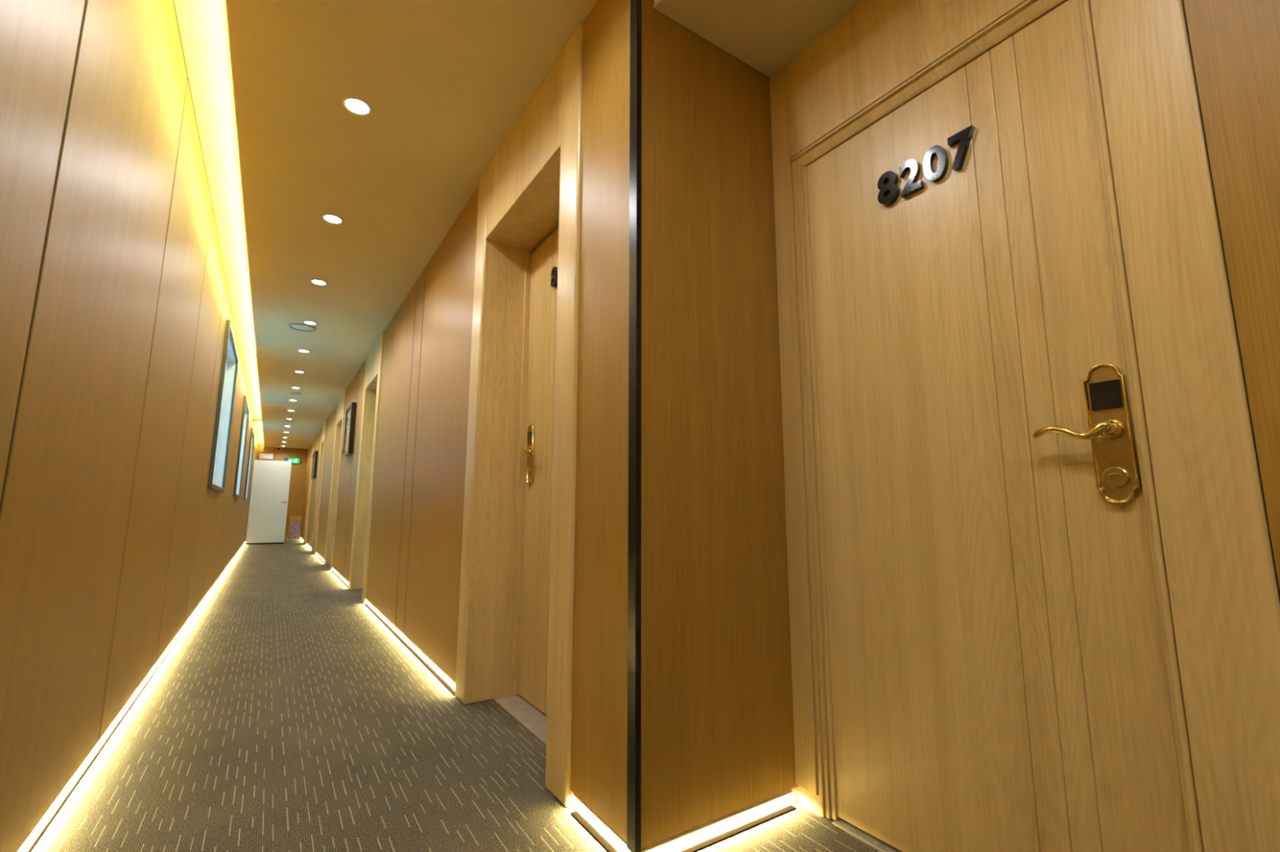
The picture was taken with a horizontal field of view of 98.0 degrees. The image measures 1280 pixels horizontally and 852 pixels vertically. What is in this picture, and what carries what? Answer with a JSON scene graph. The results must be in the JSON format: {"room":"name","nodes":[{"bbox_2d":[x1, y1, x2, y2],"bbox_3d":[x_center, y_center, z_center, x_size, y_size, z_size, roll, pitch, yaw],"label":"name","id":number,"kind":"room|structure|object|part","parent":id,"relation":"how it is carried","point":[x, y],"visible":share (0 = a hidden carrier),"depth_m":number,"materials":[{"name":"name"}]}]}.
{"room":"hotel corridor","nodes":[
{"label":"hotel corridor","id":0,"kind":"room"},
{"bbox_2d":[0,0,257,851],"bbox_3d":[-5.108,0.527,6.810,0.160,2.690,21.400,6,-10,-33],"label":"wall","id":1,"kind":"structure","parent":0,"point":[116,307],"depth_m":1.58,"materials":[{"name":"brown laminate"}]},
{"bbox_3d":[-0.929,-0.403,0.658,0.020,2.628,1.202,6,-10,-33],"label":"panel","id":2,"kind":"part","parent":1,"relation":"part of","materials":[{"name":"brown laminate"}]},
{"bbox_2d":[17,542,244,851],"bbox_3d":[-5.058,1.838,6.649,0.004,0.050,21.400,6,-10,-33],"label":"baseboard","id":3,"kind":"structure","parent":1,"relation":"attached to","point":[22,848],"depth_m":1.98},
{"bbox_2d":[17,541,245,851],"bbox_3d":[-5.053,1.827,6.654,0.009,0.004,21.300,6,-10,-33],"label":"led strip","id":4,"kind":"object","parent":1,"relation":"attached to","point":[245,541],"visible":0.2,"depth_m":1.95,"materials":[{"name":"white plastic"}]},
{"bbox_3d":[-2.271,-0.104,2.674,0.020,2.628,1.202,6,-10,-33],"label":"panel","id":5,"kind":"part","parent":1,"relation":"part of","materials":[{"name":"brown laminate"}]},
{"bbox_3d":[-2.941,0.045,3.682,0.020,2.628,1.202,6,-10,-33],"label":"panel","id":6,"kind":"part","parent":1,"relation":"part of","materials":[{"name":"brown laminate"}]},
{"bbox_3d":[-3.612,0.194,4.690,0.020,2.628,1.202,6,-10,-33],"label":"panel","id":7,"kind":"part","parent":1,"relation":"part of","materials":[{"name":"brown laminate"}]},
{"bbox_3d":[-4.283,0.344,5.698,0.020,2.628,1.202,6,-10,-33],"label":"panel","id":8,"kind":"part","parent":1,"relation":"part of","materials":[{"name":"brown laminate"}]},
{"bbox_2d":[207,319,239,492],"bbox_3d":[-4.022,-0.115,5.268,0.183,1.440,1.530,6,-10,-33],"label":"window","id":9,"kind":"structure","parent":1,"relation":"in","point":[229,365],"depth_m":5.82,"materials":[{"name":"glass"}]},
{"bbox_3d":[-4.222,-0.073,5.551,0.005,1.276,0.668,6,-10,-33],"label":"pane","id":10,"kind":"part","parent":9,"relation":"part of","materials":[{"name":"clear glass"}]},
{"bbox_3d":[-4.221,-0.073,5.551,0.020,1.346,0.738,6,-10,-33],"label":"sash","id":11,"kind":"part","parent":9,"relation":"part of","materials":[{"name":"white glass"}]},
{"bbox_3d":[-4.954,0.493,6.706,0.020,2.628,1.202,6,-10,-33],"label":"panel","id":12,"kind":"part","parent":1,"relation":"part of","materials":[{"name":"brown laminate"}]},
{"bbox_3d":[-5.625,0.642,7.714,0.020,2.628,1.202,6,-10,-33],"label":"panel","id":13,"kind":"part","parent":1,"relation":"part of","materials":[{"name":"brown laminate"}]},
{"bbox_3d":[-6.296,0.791,8.722,0.020,2.628,1.202,6,-10,-33],"label":"panel","id":14,"kind":"part","parent":1,"relation":"part of","materials":[{"name":"brown laminate"}]},
{"bbox_2d":[233,395,249,497],"bbox_3d":[-6.153,0.358,8.469,0.183,1.440,1.520,6,-10,-33],"label":"window","id":15,"kind":"structure","parent":1,"relation":"in","point":[245,415],"depth_m":9.02,"materials":[{"name":"glass"}]},
{"bbox_3d":[-6.966,0.941,9.730,0.020,2.628,1.202,6,-10,-33],"label":"panel","id":16,"kind":"part","parent":1,"relation":"part of","materials":[{"name":"brown laminate"}]},
{"bbox_3d":[-7.637,1.090,10.738,0.020,2.628,1.202,6,-10,-33],"label":"panel","id":17,"kind":"part","parent":1,"relation":"part of","materials":[{"name":"brown laminate"}]},
{"bbox_3d":[-8.308,1.239,11.746,0.020,2.628,1.202,6,-10,-33],"label":"panel","id":18,"kind":"part","parent":1,"relation":"part of","materials":[{"name":"brown laminate"}]},
{"bbox_3d":[-8.979,1.388,12.754,0.020,2.628,1.202,6,-10,-33],"label":"panel","id":19,"kind":"part","parent":1,"relation":"part of","materials":[{"name":"brown laminate"}]},
{"bbox_2d":[243,427,254,501],"bbox_3d":[-8.270,0.830,11.650,0.183,1.440,1.520,6,-10,-33],"label":"window","id":20,"kind":"structure","parent":1,"relation":"in","point":[252,435],"depth_m":12.19,"materials":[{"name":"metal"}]},
{"bbox_3d":[-9.650,1.537,13.762,0.020,2.628,1.202,6,-10,-33],"label":"panel","id":21,"kind":"part","parent":1,"relation":"part of","materials":[{"name":"brown laminate"}]},
{"bbox_3d":[-10.321,1.687,14.770,0.020,2.628,1.202,6,-10,-33],"label":"panel","id":22,"kind":"part","parent":1,"relation":"part of","materials":[{"name":"brown laminate"}]},
{"bbox_2d":[245,459,291,544],"bbox_3d":[-9.194,1.879,13.784,0.801,2.051,0.095,6,-10,-33],"label":"door","id":23,"kind":"structure","parent":1,"relation":"in","point":[268,500],"depth_m":13.78,"materials":[{"name":"white paint"}]},
{"bbox_2d":[255,444,307,538],"bbox_3d":[-10.363,1.906,16.119,1.730,2.690,0.100,6,-10,-33],"label":"wall","id":24,"kind":"structure","parent":0,"point":[298,471],"depth_m":16.26,"materials":[{"name":"brown laminate"}]},
{"bbox_2d":[259,450,273,459],"bbox_3d":[-10.697,0.823,15.939,0.320,0.240,0.095,6,-10,-33],"label":"emergency light","id":25,"kind":"object","parent":24,"relation":"attached to","point":[269,456],"visible":1,"depth_m":15.92,"materials":[{"name":"white plastic"}]},
{"bbox_2d":[284,457,300,463],"bbox_3d":[-10.184,1.016,16.281,0.400,0.160,0.047,6,-10,-33],"label":"exit sign","id":26,"kind":"object","parent":24,"relation":"attached to","point":[294,460],"visible":0.91,"depth_m":16.29,"materials":[{"name":"green plastic"}]},
{"bbox_2d":[173,0,597,448],"bbox_3d":[-4.487,-0.709,7.467,1.750,0.090,21.500,6,-10,-33],"label":"ceiling","id":27,"kind":"structure","parent":0,"point":[445,83],"depth_m":2.74,"materials":[{"name":"paint"}]},
{"bbox_2d":[225,0,262,416],"bbox_3d":[-3.415,-1.051,4.903,0.004,0.009,15.900,6,-10,-33],"label":"led strip","id":28,"kind":"object","parent":27,"relation":"attached to","point":[225,0],"visible":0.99,"depth_m":2.70,"materials":[{"name":"white plastic"}]},
{"bbox_2d":[289,392,301,395],"bbox_3d":[-5.291,-0.498,8.546,0.150,0.012,0.150,6,-10,-33],"label":"ceiling speaker","id":29,"kind":"object","parent":27,"relation":"attached to","point":[294,393],"visible":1,"depth_m":8.55,"materials":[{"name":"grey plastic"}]},
{"bbox_2d":[288,323,316,331],"bbox_3d":[-3.287,-0.960,5.422,0.230,0.012,0.230,6,-10,-33],"label":"ceiling speaker","id":30,"kind":"object","parent":27,"relation":"attached to","point":[299,326],"visible":1,"depth_m":5.42,"materials":[{"name":"grey plastic"}]},
{"bbox_2d":[290,324,314,330],"bbox_3d":[-3.287,-0.963,5.423,0.200,0.007,0.200,6,-10,-33],"label":"grille","id":31,"kind":"object","parent":30,"relation":"attached to","point":[299,327],"depth_m":5.42,"materials":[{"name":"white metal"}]},
{"bbox_2d":[297,349,310,352],"bbox_3d":[-3.775,-0.840,6.251,0.120,0.006,0.120,6,-10,-33],"label":"recessed light","id":32,"kind":"object","parent":27,"relation":"in","point":[299,350],"visible":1,"depth_m":6.25,"materials":[{"name":"white ceramic"}]},
{"bbox_2d":[302,320,317,324],"bbox_3d":[-3.142,-0.981,5.299,0.120,0.006,0.120,6,-10,-33],"label":"recessed light","id":33,"kind":"object","parent":27,"relation":"in","point":[308,322],"visible":1,"depth_m":5.30,"materials":[{"name":"white ceramic"}]},
{"bbox_2d":[310,279,327,285],"bbox_3d":[-2.509,-1.122,4.347,0.120,0.006,0.120,6,-10,-33],"label":"recessed light","id":34,"kind":"object","parent":27,"relation":"in","point":[317,282],"visible":1,"depth_m":4.34,"materials":[{"name":"white plastic"}]},
{"bbox_2d":[321,213,343,223],"bbox_3d":[-1.875,-1.263,3.396,0.120,0.006,0.120,6,-10,-33],"label":"recessed light","id":35,"kind":"object","parent":27,"relation":"in","point":[331,218],"visible":1,"depth_m":3.39,"materials":[{"name":"white ceramic"}]},
{"bbox_2d":[342,95,372,115],"bbox_3d":[-1.242,-1.404,2.444,0.120,0.006,0.120,6,-10,-33],"label":"recessed light","id":36,"kind":"object","parent":27,"relation":"in","point":[354,104],"visible":1,"depth_m":2.44,"materials":[{"name":"white ceramic"}]},
{"bbox_2d":[22,538,882,851],"bbox_3d":[-4.368,1.964,7.150,2.040,0.050,21.500,6,-10,-33],"label":"floor","id":37,"kind":"structure","parent":0,"point":[286,716],"depth_m":1.98,"materials":[{"name":"carpet"}]},
{"bbox_2d":[27,542,245,851],"bbox_3d":[-5.044,1.862,6.655,0.005,0.004,21.400,6,-10,-33],"label":"edging strip","id":38,"kind":"object","parent":37,"relation":"on","point":[144,687],"visible":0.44,"depth_m":2.00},
{"bbox_2d":[287,516,302,541],"bbox_3d":[-9.491,2.818,15.294,0.306,0.645,0.306,6,-10,-33],"label":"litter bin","id":39,"kind":"object","parent":37,"relation":"on","point":[295,522],"visible":1,"depth_m":15.18,"materials":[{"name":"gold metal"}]},
{"bbox_3d":[-9.529,2.803,15.107,0.024,0.620,0.024,6,-10,-33],"label":"corner post","id":40,"kind":"part","parent":39,"relation":"part of","materials":[{"name":"brown wood"}]},
{"bbox_3d":[-9.490,2.569,15.331,0.286,0.090,0.286,6,-10,-33],"label":"rail","id":41,"kind":"part","parent":39,"relation":"part of","materials":[{"name":"brown wood"}]},
{"bbox_3d":[-9.416,2.844,15.176,0.246,0.500,0.012,6,-10,-33],"label":"stone panel","id":42,"kind":"part","parent":39,"relation":"part of","materials":[{"name":"pink stone"}]},
{"bbox_3d":[-9.304,2.825,15.254,0.024,0.620,0.024,6,-10,-33],"label":"corner post","id":43,"kind":"part","parent":39,"relation":"part of","materials":[{"name":"brown wood"}]},
{"bbox_2d":[331,570,348,588],"bbox_3d":[-3.765,1.911,6.976,0.018,0.004,2.073,6,-10,-33],"label":"edging strip","id":44,"kind":"object","parent":37,"relation":"on","point":[344,584],"visible":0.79,"depth_m":6.82,"materials":[{"name":"gold metal"}]},
{"bbox_2d":[364,604,455,696],"bbox_3d":[-1.694,1.450,3.864,0.018,0.004,3.018,6,-10,-33],"label":"edging strip","id":45,"kind":"object","parent":37,"relation":"on","point":[450,689],"visible":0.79,"depth_m":3.30,"materials":[{"name":"metal"}]},
{"bbox_2d":[570,811,617,851],"bbox_3d":[-0.116,1.100,1.494,0.018,0.004,0.275,6,-10,-33],"label":"edging strip","id":46,"kind":"object","parent":37,"relation":"on","point":[606,845],"visible":1,"depth_m":1.50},
{"bbox_2d":[680,804,795,851],"bbox_3d":[0.216,1.099,1.485,0.564,0.004,0.018,6,-10,-33],"label":"edging strip","id":47,"kind":"object","parent":37,"relation":"on","point":[744,828],"visible":1,"depth_m":1.52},
{"bbox_2d":[300,0,630,842],"bbox_3d":[-4.817,0.896,9.046,0.322,2.620,17.935,6,-10,-33],"label":"wall","id":48,"kind":"structure","parent":0,"point":[414,568],"depth_m":1.94,"materials":[{"name":"brown laminate"}]},
{"bbox_3d":[-9.248,1.817,15.437,0.020,2.569,2.275,6,-10,-33],"label":"panel","id":49,"kind":"part","parent":48,"relation":"part of","materials":[{"name":"brown laminate"}]},
{"bbox_2d":[303,436,315,545],"bbox_3d":[-8.184,1.641,14.075,0.315,2.619,1.190,6,-10,-33],"label":"door","id":50,"kind":"structure","parent":48,"relation":"in","point":[308,507],"depth_m":14.27,"materials":[{"name":"brown wood"}]},
{"bbox_3d":[-7.549,1.439,12.884,0.020,2.569,1.526,6,-10,-33],"label":"panel","id":51,"kind":"part","parent":48,"relation":"part of","materials":[{"name":"brown laminate"}]},
{"bbox_2d":[311,450,318,479],"bbox_3d":[-7.404,0.896,12.670,0.059,0.620,0.600,6,-10,-33],"label":"framed picture","id":52,"kind":"object","parent":48,"relation":"attached to","point":[316,452],"visible":1,"depth_m":12.45,"materials":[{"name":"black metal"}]},
{"bbox_3d":[-6.964,1.309,12.005,0.020,2.569,0.566,6,-10,-33],"label":"panel","id":53,"kind":"part","parent":48,"relation":"part of","materials":[{"name":"brown laminate"}]},
{"bbox_2d":[311,418,327,555],"bbox_3d":[-6.369,1.237,11.348,0.315,2.619,1.190,6,-10,-33],"label":"door","id":54,"kind":"structure","parent":48,"relation":"in","point":[314,540],"depth_m":11.54,"materials":[{"name":"brown wood"}]},
{"bbox_3d":[-5.574,0.999,9.916,0.020,2.569,2.110,6,-10,-33],"label":"panel","id":55,"kind":"part","parent":48,"relation":"part of","materials":[{"name":"brown laminate"}]},
{"bbox_2d":[324,389,346,570],"bbox_3d":[-4.554,0.833,8.622,0.315,2.619,1.190,6,-10,-33],"label":"door","id":56,"kind":"structure","parent":48,"relation":"in","point":[329,552],"depth_m":8.82,"materials":[{"name":"brown wood"}]},
{"bbox_3d":[-3.953,0.639,7.480,0.020,2.569,1.406,6,-10,-33],"label":"panel","id":57,"kind":"part","parent":48,"relation":"part of","materials":[{"name":"brown laminate"}]},
{"bbox_2d":[342,402,356,457],"bbox_3d":[-3.759,0.056,7.197,0.059,0.640,0.600,6,-10,-33],"label":"framed picture","id":58,"kind":"object","parent":48,"relation":"attached to","point":[350,416],"visible":1,"depth_m":6.99,"materials":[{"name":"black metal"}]},
{"bbox_3d":[-3.369,0.509,6.603,0.020,2.569,0.681,6,-10,-33],"label":"panel","id":59,"kind":"part","parent":48,"relation":"part of","materials":[{"name":"brown laminate"}]},
{"bbox_2d":[348,330,384,604],"bbox_3d":[-2.743,0.430,5.899,0.315,2.619,1.190,6,-10,-33],"label":"door","id":60,"kind":"structure","parent":48,"relation":"in","point":[373,369],"depth_m":6.11,"materials":[{"name":"brown wood"}]},
{"bbox_3d":[-2.124,0.232,4.733,0.020,2.569,1.466,6,-10,-33],"label":"panel","id":61,"kind":"part","parent":48,"relation":"part of","materials":[{"name":"brown laminate"}]},
{"bbox_2d":[366,600,455,684],"bbox_3d":[-1.691,1.419,3.891,0.009,0.004,3.036,6,-10,-33],"label":"led strip","id":62,"kind":"object","parent":48,"relation":"attached to","point":[444,673],"visible":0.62,"depth_m":3.38,"materials":[{"name":"white plastic"}]},
{"bbox_3d":[-1.635,0.123,3.997,0.020,2.569,0.279,6,-10,-33],"label":"panel","id":63,"kind":"part","parent":48,"relation":"part of","materials":[{"name":"brown laminate"}]},
{"bbox_3d":[-1.199,0.026,3.343,0.020,2.569,1.269,6,-10,-33],"label":"panel","id":64,"kind":"part","parent":48,"relation":"part of","materials":[{"name":"brown laminate"}]},
{"bbox_2d":[300,537,630,851],"bbox_3d":[-4.938,2.155,8.779,0.004,0.050,17.935,6,-10,-33],"label":"baseboard","id":65,"kind":"structure","parent":48,"relation":"attached to","point":[581,808],"depth_m":1.62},
{"bbox_2d":[454,22,583,807],"bbox_3d":[-0.411,-0.088,2.396,0.315,2.619,1.190,6,-10,-33],"label":"door","id":66,"kind":"structure","parent":48,"relation":"in","point":[515,639],"depth_m":2.58,"materials":[{"name":"brown wood"}]},
{"bbox_3d":[-0.534,0.119,2.629,0.023,0.037,0.137,6,-10,-33],"label":"lever handle","id":67,"kind":"part","parent":66,"relation":"part of","materials":[{"name":"gold metal"}]},
{"bbox_3d":[-0.527,0.133,2.697,0.008,0.295,0.072,6,-10,-33],"label":"lock plate","id":68,"kind":"part","parent":66,"relation":"part of","materials":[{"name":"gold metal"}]},
{"bbox_2d":[573,793,626,846],"bbox_3d":[-0.100,1.065,1.501,0.009,0.004,0.341,6,-10,-33],"label":"led strip","id":69,"kind":"object","parent":48,"relation":"attached to","point":[611,830],"visible":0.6,"depth_m":1.50,"materials":[{"name":"white plastic"}]},
{"bbox_3d":[-0.104,-0.217,1.697,0.020,2.569,0.335,6,-10,-33],"label":"panel","id":70,"kind":"part","parent":48,"relation":"part of","materials":[{"name":"brown laminate"}]},
{"bbox_2d":[626,0,641,851],"bbox_3d":[-0.014,-0.235,1.551,0.017,2.577,0.038,6,-10,-33],"label":"trim","id":71,"kind":"structure","parent":48,"relation":"attached to","point":[634,512],"depth_m":1.50,"materials":[{"name":"black metal"}]},
{"bbox_2d":[640,0,798,848],"bbox_3d":[0.253,-0.189,1.716,0.642,2.620,0.020,6,-10,-33],"label":"wall","id":72,"kind":"structure","parent":0,"point":[717,735],"depth_m":1.65,"materials":[{"name":"brown laminate"}]},
{"bbox_2d":[640,790,793,851],"bbox_3d":[0.223,1.067,1.509,0.552,0.004,0.009,6,-10,-33],"label":"led strip","id":73,"kind":"object","parent":72,"relation":"attached to","point":[733,815],"visible":1,"depth_m":1.49,"materials":[{"name":"white plastic"}]},
{"bbox_2d":[640,786,799,851],"bbox_3d":[0.230,1.079,1.520,0.597,0.054,0.004,6,-10,-33],"label":"baseboard","id":74,"kind":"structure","parent":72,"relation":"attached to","point":[696,837],"depth_m":1.52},
{"bbox_2d":[653,0,859,77],"bbox_3d":[0.894,-1.520,0.986,0.582,0.230,2.214,6,-10,-33],"label":"ceiling","id":75,"kind":"structure","parent":0,"point":[765,35],"depth_m":1.78,"materials":[{"name":"paint"}]},
{"bbox_2d":[769,0,1279,851],"bbox_3d":[0.768,-0.126,1.410,0.104,2.405,1.035,6,-10,-33],"label":"door","id":76,"kind":"structure","parent":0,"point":[1033,591],"depth_m":1.26,"materials":[{"name":"brown wood"}]},
{"bbox_3d":[0.517,-0.095,1.818,0.075,2.347,0.077,6,-10,-33],"label":"casing leg","id":77,"kind":"part","parent":76,"relation":"part of","materials":[{"name":"brown wood"}]},
{"bbox_3d":[0.545,0.111,1.749,0.069,2.028,0.014,6,-10,-33],"label":"moulding","id":78,"kind":"part","parent":76,"relation":"part of","materials":[{"name":"brown wood"}]},
{"bbox_3d":[0.556,0.117,1.738,0.061,2.014,0.014,6,-10,-33],"label":"moulding","id":79,"kind":"part","parent":76,"relation":"part of","materials":[{"name":"brown wood"}]},
{"bbox_3d":[0.568,0.122,1.727,0.053,1.999,0.014,6,-10,-33],"label":"moulding","id":80,"kind":"part","parent":76,"relation":"part of","materials":[{"name":"brown wood"}]},
{"bbox_3d":[0.767,-0.933,1.561,0.074,0.038,0.818,6,-10,-33],"label":"head moulding","id":81,"kind":"part","parent":76,"relation":"part of","materials":[{"name":"brown wood"}]},
{"bbox_3d":[0.881,0.013,1.141,0.023,0.037,0.137,6,-10,-33],"label":"lever handle","id":82,"kind":"part","parent":76,"relation":"part of","materials":[{"name":"gold metal"}]},
{"bbox_3d":[0.948,0.014,1.119,0.008,0.284,0.072,6,-10,-33],"label":"lock plate","id":83,"kind":"part","parent":76,"relation":"part of","materials":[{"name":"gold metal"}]},
{"bbox_3d":[0.987,0.028,1.091,0.059,1.999,0.008,6,-10,-33],"label":"moulding","id":84,"kind":"part","parent":76,"relation":"part of","materials":[{"name":"brown wood"}]},
{"bbox_3d":[0.989,0.027,1.081,0.068,1.999,0.012,6,-10,-33],"label":"moulding","id":85,"kind":"part","parent":76,"relation":"part of","materials":[{"name":"brown wood"}]},
{"bbox_3d":[1.028,-0.179,1.046,0.075,2.405,0.134,6,-10,-33],"label":"casing leg","id":86,"kind":"part","parent":76,"relation":"part of","materials":[{"name":"brown wood"}]},
{"bbox_2d":[1183,0,1279,591],"bbox_3d":[1.104,-0.299,0.970,0.091,2.620,2.215,6,-10,-33],"label":"wall","id":87,"kind":"structure","parent":0,"point":[1235,44],"depth_m":0.97,"materials":[{"name":"brown laminate"}]}
]}

